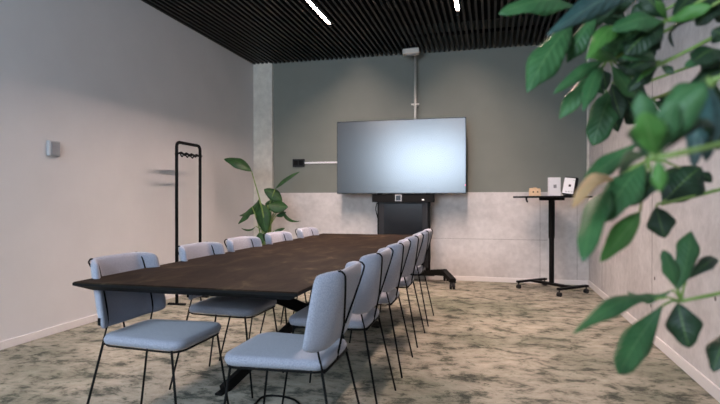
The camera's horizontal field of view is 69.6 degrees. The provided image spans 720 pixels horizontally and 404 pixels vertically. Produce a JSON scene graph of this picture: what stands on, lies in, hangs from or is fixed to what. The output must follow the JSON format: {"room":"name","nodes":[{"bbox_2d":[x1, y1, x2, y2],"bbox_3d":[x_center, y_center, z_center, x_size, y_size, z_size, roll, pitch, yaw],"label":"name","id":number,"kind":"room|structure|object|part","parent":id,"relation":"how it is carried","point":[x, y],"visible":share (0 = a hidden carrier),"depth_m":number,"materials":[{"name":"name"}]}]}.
{"room":"conference room","nodes":[
{"label":"conference room","id":0,"kind":"room"},
{"bbox_2d":[0,0,252,341],"bbox_3d":[-2.810,-0.711,3.469,0.150,3.600,9.433,0,0,14],"label":"wall","id":1,"kind":"structure","parent":0,"point":[117,83],"depth_m":4.79,"materials":[{"name":"white paint"}]},
{"bbox_2d":[47,140,59,156],"bbox_3d":[-2.514,-0.438,4.255,0.034,0.124,0.112,0,0,14],"label":"thermostat","id":2,"kind":"object","parent":1,"relation":"attached to","point":[53,147],"visible":1,"depth_m":4.23,"materials":[{"name":"grey plastic"}]},
{"bbox_2d":[0,294,179,349],"bbox_3d":[-2.735,1.058,3.438,0.014,0.062,9.098,0,0,14],"label":"baseboard","id":3,"kind":"structure","parent":1,"relation":"attached to","point":[5,344],"depth_m":4.22,"materials":[{"name":"white paint"}]},
{"bbox_2d":[0,279,719,403],"bbox_3d":[-0.453,1.151,2.872,5.016,0.120,9.433,0,0,14],"label":"floor","id":4,"kind":"structure","parent":0,"point":[483,342],"depth_m":3.50,"materials":[{"name":"carpet"}]},
{"bbox_2d":[86,252,228,403],"bbox_3d":[-0.969,0.676,2.490,0.536,0.834,0.466,0,0,14],"label":"dining chair","id":5,"kind":"object","parent":4,"relation":"on","point":[112,307],"visible":0.77,"depth_m":2.45,"materials":[{"name":"blue fabric"}]},
{"bbox_3d":[-1.226,0.870,2.358,0.116,0.448,0.011,0,0,-15],"label":"leg","id":6,"kind":"part","parent":5,"relation":"part of","materials":[{"name":"black metal"}]},
{"bbox_3d":[-1.167,0.459,2.540,0.119,0.400,0.340,0,0,14],"label":"frame","id":7,"kind":"part","parent":5,"relation":"part of","materials":[{"name":"black"}]},
{"bbox_3d":[-1.144,0.418,2.534,0.160,0.327,0.482,0,0,14],"label":"backrest","id":8,"kind":"part","parent":5,"relation":"part of","materials":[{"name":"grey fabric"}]},
{"bbox_3d":[-1.131,0.869,2.730,0.116,0.448,0.011,0,0,44],"label":"leg","id":9,"kind":"part","parent":5,"relation":"part of","materials":[{"name":"black metal"}]},
{"bbox_3d":[-0.939,0.624,2.482,0.434,0.049,0.401,0,0,14],"label":"seat","id":10,"kind":"part","parent":5,"relation":"part of","materials":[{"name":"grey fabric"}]},
{"bbox_3d":[-0.938,0.655,2.482,0.419,0.008,0.388,0,0,14],"label":"seat frame","id":11,"kind":"part","parent":5,"relation":"part of","materials":[{"name":"black"}]},
{"bbox_3d":[-0.794,0.871,2.235,0.077,0.447,0.011,0,0,39],"label":"leg","id":12,"kind":"part","parent":5,"relation":"part of","materials":[{"name":"black metal"}]},
{"bbox_3d":[-0.693,0.869,2.631,0.077,0.447,0.011,0,0,-11],"label":"leg","id":13,"kind":"part","parent":5,"relation":"part of","materials":[{"name":"black metal"}]},
{"bbox_2d":[167,141,208,305],"bbox_3d":[-1.873,0.216,5.672,0.200,1.732,0.490,0,0,14],"label":"coat rack","id":14,"kind":"object","parent":4,"relation":"on","point":[177,142],"visible":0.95,"depth_m":5.49,"materials":[{"name":"black metal"}]},
{"bbox_3d":[-1.873,0.206,5.672,0.032,1.712,0.484,0,0,14],"label":"frame","id":15,"kind":"part","parent":14,"relation":"part of","materials":[{"name":"black metal"}]},
{"bbox_2d":[169,242,283,397],"bbox_3d":[-0.798,0.674,3.158,0.536,0.834,0.466,0,0,14],"label":"dining chair","id":16,"kind":"object","parent":4,"relation":"on","point":[233,307],"visible":0.49,"depth_m":3.05,"materials":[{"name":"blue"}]},
{"bbox_3d":[-1.055,0.868,3.027,0.116,0.448,0.011,0,0,-15],"label":"leg","id":17,"kind":"part","parent":16,"relation":"part of","materials":[{"name":"black metal"}]},
{"bbox_3d":[-0.996,0.457,3.209,0.119,0.400,0.340,0,0,14],"label":"frame","id":18,"kind":"part","parent":16,"relation":"part of","materials":[{"name":"black"}]},
{"bbox_3d":[-0.973,0.416,3.202,0.160,0.327,0.482,0,0,14],"label":"backrest","id":19,"kind":"part","parent":16,"relation":"part of","materials":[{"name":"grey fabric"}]},
{"bbox_3d":[-0.960,0.867,3.399,0.116,0.448,0.011,0,0,44],"label":"leg","id":20,"kind":"part","parent":16,"relation":"part of","materials":[{"name":"black metal"}]},
{"bbox_3d":[-0.767,0.622,3.151,0.434,0.049,0.401,0,0,14],"label":"seat","id":21,"kind":"part","parent":16,"relation":"part of","materials":[{"name":"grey fabric"}]},
{"bbox_3d":[-0.767,0.653,3.151,0.419,0.008,0.388,0,0,14],"label":"seat frame","id":22,"kind":"part","parent":16,"relation":"part of","materials":[{"name":"black"}]},
{"bbox_3d":[-0.623,0.869,2.904,0.077,0.447,0.011,0,0,39],"label":"leg","id":23,"kind":"part","parent":16,"relation":"part of","materials":[{"name":"black metal"}]},
{"bbox_3d":[-0.522,0.867,3.299,0.077,0.447,0.011,0,0,-11],"label":"leg","id":24,"kind":"part","parent":16,"relation":"part of","materials":[{"name":"black"}]},
{"bbox_2d":[72,233,412,395],"bbox_3d":[-0.316,0.721,3.741,1.030,0.765,3.390,0,0,14],"label":"conference table","id":25,"kind":"object","parent":4,"relation":"on","point":[282,271],"visible":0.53,"depth_m":2.63,"materials":[{"name":"brown wood"}]},
{"bbox_3d":[-0.646,0.577,3.296,0.138,0.431,0.897,0,0,33],"label":"support arm","id":26,"kind":"part","parent":25,"relation":"part of","materials":[{"name":"black metal"}]},
{"bbox_2d":[224,158,298,244],"bbox_3d":[-1.372,0.254,6.985,1.009,1.649,0.570,0,0,-35],"label":"potted plant","id":27,"kind":"object","parent":4,"relation":"on","point":[262,212],"visible":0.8,"depth_m":6.96,"materials":[{"name":"green plant"}]},
{"bbox_3d":[-1.354,0.176,6.964,0.366,1.154,0.577,0,0,38],"label":"stem","id":28,"kind":"part","parent":27,"relation":"part of","materials":[{"name":"green plant"}]},
{"bbox_2d":[219,236,306,360],"bbox_3d":[-0.656,0.673,3.700,0.536,0.834,0.466,0,0,14],"label":"dining chair","id":29,"kind":"object","parent":4,"relation":"on","point":[236,243],"visible":0.25,"depth_m":3.76,"materials":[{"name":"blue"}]},
{"bbox_3d":[-0.914,0.866,3.568,0.116,0.448,0.011,0,0,-15],"label":"leg","id":30,"kind":"part","parent":29,"relation":"part of","materials":[{"name":"black metal"}]},
{"bbox_3d":[-0.831,0.414,3.744,0.160,0.327,0.482,0,0,14],"label":"backrest","id":31,"kind":"part","parent":29,"relation":"part of","materials":[{"name":"grey fabric"}]},
{"bbox_3d":[-0.818,0.865,3.941,0.116,0.448,0.011,0,0,44],"label":"leg","id":32,"kind":"part","parent":29,"relation":"part of","materials":[{"name":"black metal"}]},
{"bbox_2d":[260,231,292,332],"bbox_3d":[-0.500,0.671,4.310,0.536,0.834,0.466,0,0,14],"label":"dining chair","id":33,"kind":"object","parent":4,"relation":"on","point":[278,236],"visible":0.31,"depth_m":4.39,"materials":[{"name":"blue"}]},
{"bbox_3d":[-0.675,0.412,4.355,0.160,0.327,0.482,0,0,14],"label":"backrest","id":34,"kind":"part","parent":33,"relation":"part of","materials":[{"name":"grey fabric"}]},
{"bbox_2d":[254,394,299,403],"bbox_3d":[-0.426,1.085,2.757,0.323,0.012,0.298,0,0,4],"label":"power cable","id":35,"kind":"object","parent":4,"relation":"on","point":[270,395],"visible":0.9,"depth_m":2.87,"materials":[{"name":"black plastic"}]},
{"bbox_2d":[223,261,364,403],"bbox_3d":[-0.271,0.677,2.193,0.536,0.834,0.466,0,0,14],"label":"dining chair","id":36,"kind":"object","parent":4,"relation":"on","point":[333,295],"visible":1,"depth_m":2.03,"materials":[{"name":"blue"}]},
{"bbox_3d":[-0.547,0.871,2.053,0.077,0.447,0.011,0,0,-11],"label":"leg","id":37,"kind":"part","parent":36,"relation":"part of","materials":[{"name":"black metal"}]},
{"bbox_3d":[-0.446,0.870,2.449,0.077,0.447,0.011,0,0,39],"label":"leg","id":38,"kind":"part","parent":36,"relation":"part of","materials":[{"name":"black metal"}]},
{"bbox_3d":[-0.302,0.656,2.200,0.419,0.008,0.388,0,0,14],"label":"seat frame","id":39,"kind":"part","parent":36,"relation":"part of","materials":[{"name":"black"}]},
{"bbox_3d":[-0.301,0.625,2.200,0.434,0.049,0.401,0,0,14],"label":"seat","id":40,"kind":"part","parent":36,"relation":"part of","materials":[{"name":"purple fabric"}]},
{"bbox_3d":[-0.109,0.871,1.954,0.116,0.448,0.011,0,0,44],"label":"leg","id":41,"kind":"part","parent":36,"relation":"part of","materials":[{"name":"black metal"}]},
{"bbox_3d":[-0.096,0.419,2.147,0.160,0.327,0.482,0,0,14],"label":"backrest","id":42,"kind":"part","parent":36,"relation":"part of","materials":[{"name":"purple fabric"}]},
{"bbox_3d":[-0.073,0.460,2.141,0.119,0.400,0.340,0,0,14],"label":"frame","id":43,"kind":"part","parent":36,"relation":"part of","materials":[{"name":"black"}]},
{"bbox_3d":[-0.014,0.870,2.326,0.116,0.448,0.011,0,0,-15],"label":"leg","id":44,"kind":"part","parent":36,"relation":"part of","materials":[{"name":"black metal"}]},
{"bbox_2d":[293,227,318,313],"bbox_3d":[-0.324,0.669,4.998,0.536,0.834,0.466,0,0,14],"label":"dining chair","id":45,"kind":"object","parent":4,"relation":"on","point":[306,231],"visible":0.3,"depth_m":5.10,"materials":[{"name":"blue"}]},
{"bbox_3d":[-0.499,0.410,5.042,0.160,0.327,0.482,0,0,14],"label":"backrest","id":46,"kind":"part","parent":45,"relation":"part of","materials":[{"name":"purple fabric"}]},
{"bbox_2d":[281,247,395,403],"bbox_3d":[-0.102,0.675,2.852,0.536,0.834,0.466,0,0,14],"label":"dining chair","id":47,"kind":"object","parent":4,"relation":"on","point":[377,265],"visible":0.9,"depth_m":2.66,"materials":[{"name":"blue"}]},
{"bbox_3d":[-0.378,0.869,2.712,0.077,0.447,0.011,0,0,-11],"label":"leg","id":48,"kind":"part","parent":47,"relation":"part of","materials":[{"name":"black metal"}]},
{"bbox_3d":[-0.133,0.654,2.859,0.419,0.008,0.388,0,0,14],"label":"seat frame","id":49,"kind":"part","parent":47,"relation":"part of","materials":[{"name":"black"}]},
{"bbox_3d":[-0.133,0.623,2.859,0.434,0.049,0.401,0,0,14],"label":"seat","id":50,"kind":"part","parent":47,"relation":"part of","materials":[{"name":"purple fabric"}]},
{"bbox_3d":[0.060,0.869,2.612,0.116,0.448,0.011,0,0,44],"label":"leg","id":51,"kind":"part","parent":47,"relation":"part of","materials":[{"name":"black metal"}]},
{"bbox_3d":[0.073,0.417,2.806,0.160,0.327,0.482,0,0,14],"label":"backrest","id":52,"kind":"part","parent":47,"relation":"part of","materials":[{"name":"purple fabric"}]},
{"bbox_3d":[0.096,0.458,2.800,0.119,0.400,0.340,0,0,14],"label":"frame","id":53,"kind":"part","parent":47,"relation":"part of","materials":[{"name":"black metal"}]},
{"bbox_3d":[0.155,0.868,2.984,0.116,0.448,0.011,0,0,-15],"label":"leg","id":54,"kind":"part","parent":47,"relation":"part of","materials":[{"name":"black metal"}]},
{"bbox_2d":[342,239,412,377],"bbox_3d":[0.060,0.673,3.486,0.536,0.834,0.466,0,0,14],"label":"dining chair","id":55,"kind":"object","parent":4,"relation":"on","point":[401,249],"visible":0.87,"depth_m":3.29,"materials":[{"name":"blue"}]},
{"bbox_3d":[0.029,0.621,3.494,0.434,0.049,0.401,0,0,14],"label":"seat","id":56,"kind":"part","parent":55,"relation":"part of","materials":[{"name":"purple fabric"}]},
{"bbox_3d":[0.222,0.867,3.247,0.116,0.448,0.011,0,0,44],"label":"leg","id":57,"kind":"part","parent":55,"relation":"part of","materials":[{"name":"black metal"}]},
{"bbox_3d":[0.235,0.415,3.440,0.160,0.327,0.482,0,0,14],"label":"backrest","id":58,"kind":"part","parent":55,"relation":"part of","materials":[{"name":"purple fabric"}]},
{"bbox_3d":[0.258,0.456,3.434,0.119,0.400,0.340,0,0,14],"label":"frame","id":59,"kind":"part","parent":55,"relation":"part of","materials":[{"name":"black"}]},
{"bbox_3d":[0.317,0.866,3.619,0.116,0.448,0.011,0,0,-15],"label":"leg","id":60,"kind":"part","parent":55,"relation":"part of","materials":[{"name":"black metal"}]},
{"bbox_2d":[349,233,424,347],"bbox_3d":[0.229,0.671,4.145,0.536,0.834,0.466,0,0,14],"label":"dining chair","id":61,"kind":"object","parent":4,"relation":"on","point":[416,240],"visible":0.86,"depth_m":3.95,"materials":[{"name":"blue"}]},
{"bbox_3d":[0.198,0.619,4.152,0.434,0.049,0.401,0,0,14],"label":"seat","id":62,"kind":"part","parent":61,"relation":"part of","materials":[{"name":"purple fabric"}]},
{"bbox_3d":[0.391,0.865,3.906,0.116,0.448,0.011,0,0,44],"label":"leg","id":63,"kind":"part","parent":61,"relation":"part of","materials":[{"name":"black metal"}]},
{"bbox_3d":[0.404,0.413,4.099,0.160,0.327,0.482,0,0,14],"label":"backrest","id":64,"kind":"part","parent":61,"relation":"part of","materials":[{"name":"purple fabric"}]},
{"bbox_3d":[0.426,0.454,4.093,0.119,0.400,0.340,0,0,14],"label":"frame","id":65,"kind":"part","parent":61,"relation":"part of","materials":[{"name":"black"}]},
{"bbox_3d":[0.486,0.864,4.278,0.116,0.448,0.011,0,0,-15],"label":"leg","id":66,"kind":"part","parent":61,"relation":"part of","materials":[{"name":"black metal"}]},
{"bbox_2d":[379,229,433,326],"bbox_3d":[0.395,0.669,4.794,0.536,0.834,0.466,0,0,14],"label":"dining chair","id":67,"kind":"object","parent":4,"relation":"on","point":[419,269],"visible":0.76,"depth_m":4.60,"materials":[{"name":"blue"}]},
{"bbox_3d":[0.364,0.617,4.801,0.434,0.049,0.401,0,0,14],"label":"seat","id":68,"kind":"part","parent":67,"relation":"part of","materials":[{"name":"grey fabric"}]},
{"bbox_3d":[0.557,0.863,4.555,0.116,0.448,0.011,0,0,44],"label":"leg","id":69,"kind":"part","parent":67,"relation":"part of","materials":[{"name":"black metal"}]},
{"bbox_3d":[0.570,0.411,4.748,0.160,0.327,0.482,0,0,14],"label":"backrest","id":70,"kind":"part","parent":67,"relation":"part of","materials":[{"name":"grey fabric"}]},
{"bbox_3d":[0.593,0.452,4.742,0.119,0.400,0.340,0,0,14],"label":"frame","id":71,"kind":"part","parent":67,"relation":"part of","materials":[{"name":"black"}]},
{"bbox_3d":[0.652,0.862,4.927,0.116,0.448,0.011,0,0,-15],"label":"leg","id":72,"kind":"part","parent":67,"relation":"part of","materials":[{"name":"black metal"}]},
{"bbox_2d":[372,194,455,289],"bbox_3d":[0.554,0.154,6.886,1.468,1.850,0.739,0,0,14],"label":"stand","id":73,"kind":"object","parent":4,"relation":"on","point":[397,214],"visible":0.59,"depth_m":6.96,"materials":[{"name":"black metal"}]},
{"bbox_2d":[337,117,465,193],"bbox_3d":[0.538,-0.607,6.972,1.746,0.991,0.091,0,0,14],"label":"display screen","id":74,"kind":"object","parent":73,"relation":"attached to","point":[404,156],"visible":1,"depth_m":6.92,"materials":[{"name":"black"}]},
{"bbox_2d":[372,194,433,201],"bbox_3d":[0.578,-0.052,6.977,0.840,0.110,0.065,0,0,14],"label":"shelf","id":75,"kind":"object","parent":73,"relation":"attached to","point":[375,197],"depth_m":6.94,"materials":[{"name":"black metal"}]},
{"bbox_3d":[0.579,0.423,6.984,0.520,0.790,0.008,0,0,14],"label":"panel","id":76,"kind":"part","parent":73,"relation":"part of","materials":[{"name":"black metal"}]},
{"bbox_3d":[0.583,0.441,7.000,0.670,0.875,0.030,0,0,14],"label":"cabinet panel","id":77,"kind":"part","parent":73,"relation":"part of","materials":[{"name":"black plastic"}]},
{"bbox_2d":[513,196,592,296],"bbox_3d":[2.329,0.504,6.301,0.520,1.151,0.760,0,0,-29],"label":"desk","id":78,"kind":"object","parent":4,"relation":"on","point":[551,203],"visible":0.99,"depth_m":6.28,"materials":[{"name":"black metal"}]},
{"bbox_2d":[529,188,540,195],"bbox_3d":[2.098,-0.122,6.223,0.124,0.100,0.062,0,0,0],"label":"card holder","id":79,"kind":"object","parent":78,"relation":"on","point":[532,191],"visible":1,"depth_m":6.19,"materials":[{"name":"beige wood"}]},
{"bbox_2d":[548,177,560,195],"bbox_3d":[2.329,-0.183,6.215,0.134,0.222,0.062,0,0,0],"label":"package","id":80,"kind":"object","parent":78,"relation":"on","point":[554,183],"visible":1,"depth_m":6.19,"materials":[{"name":"white cardboard"}]},
{"bbox_2d":[562,177,578,195],"bbox_3d":[2.511,-0.189,6.167,0.195,0.230,0.103,0,0,31],"label":"tablet stand","id":81,"kind":"object","parent":78,"relation":"on","point":[570,185],"visible":0.87,"depth_m":6.14,"materials":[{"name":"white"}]},
{"bbox_3d":[2.479,-0.193,6.154,0.144,0.199,0.048,0,0,32],"label":"panel","id":82,"kind":"part","parent":81,"relation":"part of","materials":[{"name":"white plastic"}]},
{"bbox_2d":[499,0,719,374],"bbox_3d":[0.778,0.222,0.805,1.078,1.750,0.623,0,0,-2],"label":"plant","id":83,"kind":"object","parent":4,"relation":"on","point":[690,111],"visible":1,"depth_m":0.79,"materials":[{"name":"green plant"}]},
{"bbox_2d":[141,0,596,64],"bbox_3d":[-0.453,-2.285,2.861,4.716,0.448,9.133,0,0,14],"label":"ceiling","id":84,"kind":"structure","parent":0,"point":[256,31],"depth_m":6.19,"materials":[{"name":"black wood"}]},
{"bbox_2d":[305,0,331,24],"bbox_3d":[-0.602,-2.101,5.064,0.048,0.070,2.037,0,0,14],"label":"ceiling light","id":85,"kind":"object","parent":84,"relation":"attached to","point":[309,2],"visible":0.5,"depth_m":5.68,"materials":[{"name":"white plastic"}]},
{"bbox_2d":[402,45,418,55],"bbox_3d":[0.681,-2.025,6.941,0.223,0.124,0.140,0,0,6],"label":"ceiling sensor","id":86,"kind":"object","parent":84,"relation":"attached to","point":[410,51],"visible":1,"depth_m":6.88,"materials":[{"name":"beige plastic"}]},
{"bbox_2d":[411,55,418,118],"bbox_3d":[0.770,-1.298,7.182,0.110,1.552,0.175,0,0,14],"label":"pole","id":87,"kind":"object","parent":84,"relation":"attached to","point":[414,104],"visible":0.6,"depth_m":7.12,"materials":[{"name":"silver metal"}]},
{"bbox_2d":[454,0,459,11],"bbox_3d":[0.813,-2.099,4.642,0.048,0.070,2.022,0,0,14],"label":"ceiling light","id":88,"kind":"object","parent":84,"relation":"attached to","point":[456,2],"visible":1,"depth_m":5.51,"materials":[{"name":"white"}]},
{"bbox_3d":[-0.353,-2.145,3.253,4.696,0.035,7.340,0,0,14],"label":"support rail","id":89,"kind":"part","parent":84,"relation":"part of","materials":[{"name":"black metal"}]},
{"bbox_2d":[273,13,588,280],"bbox_3d":[0.697,-0.723,7.362,4.716,3.600,0.152,0,0,14],"label":"wall","id":90,"kind":"structure","parent":0,"point":[517,139],"depth_m":7.09,"materials":[{"name":"paint"}]},
{"bbox_2d":[253,62,272,236],"bbox_3d":[-1.458,-0.724,7.829,0.308,3.600,0.055,0,0,14],"label":"column","id":91,"kind":"structure","parent":90,"relation":"attached to","point":[262,73],"depth_m":7.80,"materials":[{"name":"concrete"}]},
{"bbox_2d":[293,159,304,166],"bbox_3d":[-0.909,-0.579,7.687,0.184,0.116,0.044,0,0,14],"label":"wall box","id":92,"kind":"object","parent":90,"relation":"attached to","point":[296,162],"visible":1,"depth_m":7.67,"materials":[{"name":"black plastic"}]},
{"bbox_2d":[294,160,302,164],"bbox_3d":[-0.912,-0.579,7.667,0.145,0.070,0.005,0,0,14],"label":"outlet","id":93,"kind":"object","parent":92,"relation":"attached to","point":[296,162],"depth_m":7.67,"materials":[{"name":"black plastic"}]},
{"bbox_2d":[305,161,336,163],"bbox_3d":[-0.336,-0.578,7.550,0.994,0.024,0.024,0,0,14],"label":"duct","id":94,"kind":"object","parent":90,"relation":"attached to","point":[332,161],"visible":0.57,"depth_m":7.62,"materials":[{"name":"white plastic"}]},
{"bbox_3d":[0.699,-1.329,7.367,4.716,2.388,0.138,0,0,14],"label":"painted panel","id":95,"kind":"part","parent":90,"relation":"part of","materials":[{"name":"grey paint"}]},
{"bbox_2d":[413,275,587,284],"bbox_3d":[0.826,1.046,7.251,4.408,0.062,0.014,0,0,14],"label":"baseboard","id":96,"kind":"structure","parent":90,"relation":"attached to","point":[458,278],"depth_m":6.98,"materials":[{"name":"white paint"}]},
{"bbox_2d":[589,0,719,387],"bbox_3d":[1.927,-0.707,2.257,0.202,3.600,9.433,0,0,14],"label":"wall","id":97,"kind":"structure","parent":0,"point":[635,269],"depth_m":3.62,"materials":[{"name":"concrete"}]},
{"bbox_2d":[587,45,588,170],"bbox_3d":[2.950,-1.327,6.707,0.028,2.388,0.040,0,0,14],"label":"trim","id":98,"kind":"structure","parent":97,"relation":"attached to","point":[588,45],"depth_m":6.69,"materials":[{"name":"concrete"}]},
{"bbox_2d":[588,280,719,402],"bbox_3d":[1.823,1.057,2.282,0.014,0.072,9.119,0,0,14],"label":"baseboard","id":99,"kind":"structure","parent":97,"relation":"attached to","point":[702,380],"depth_m":3.40,"materials":[{"name":"white paint"}]}
]}

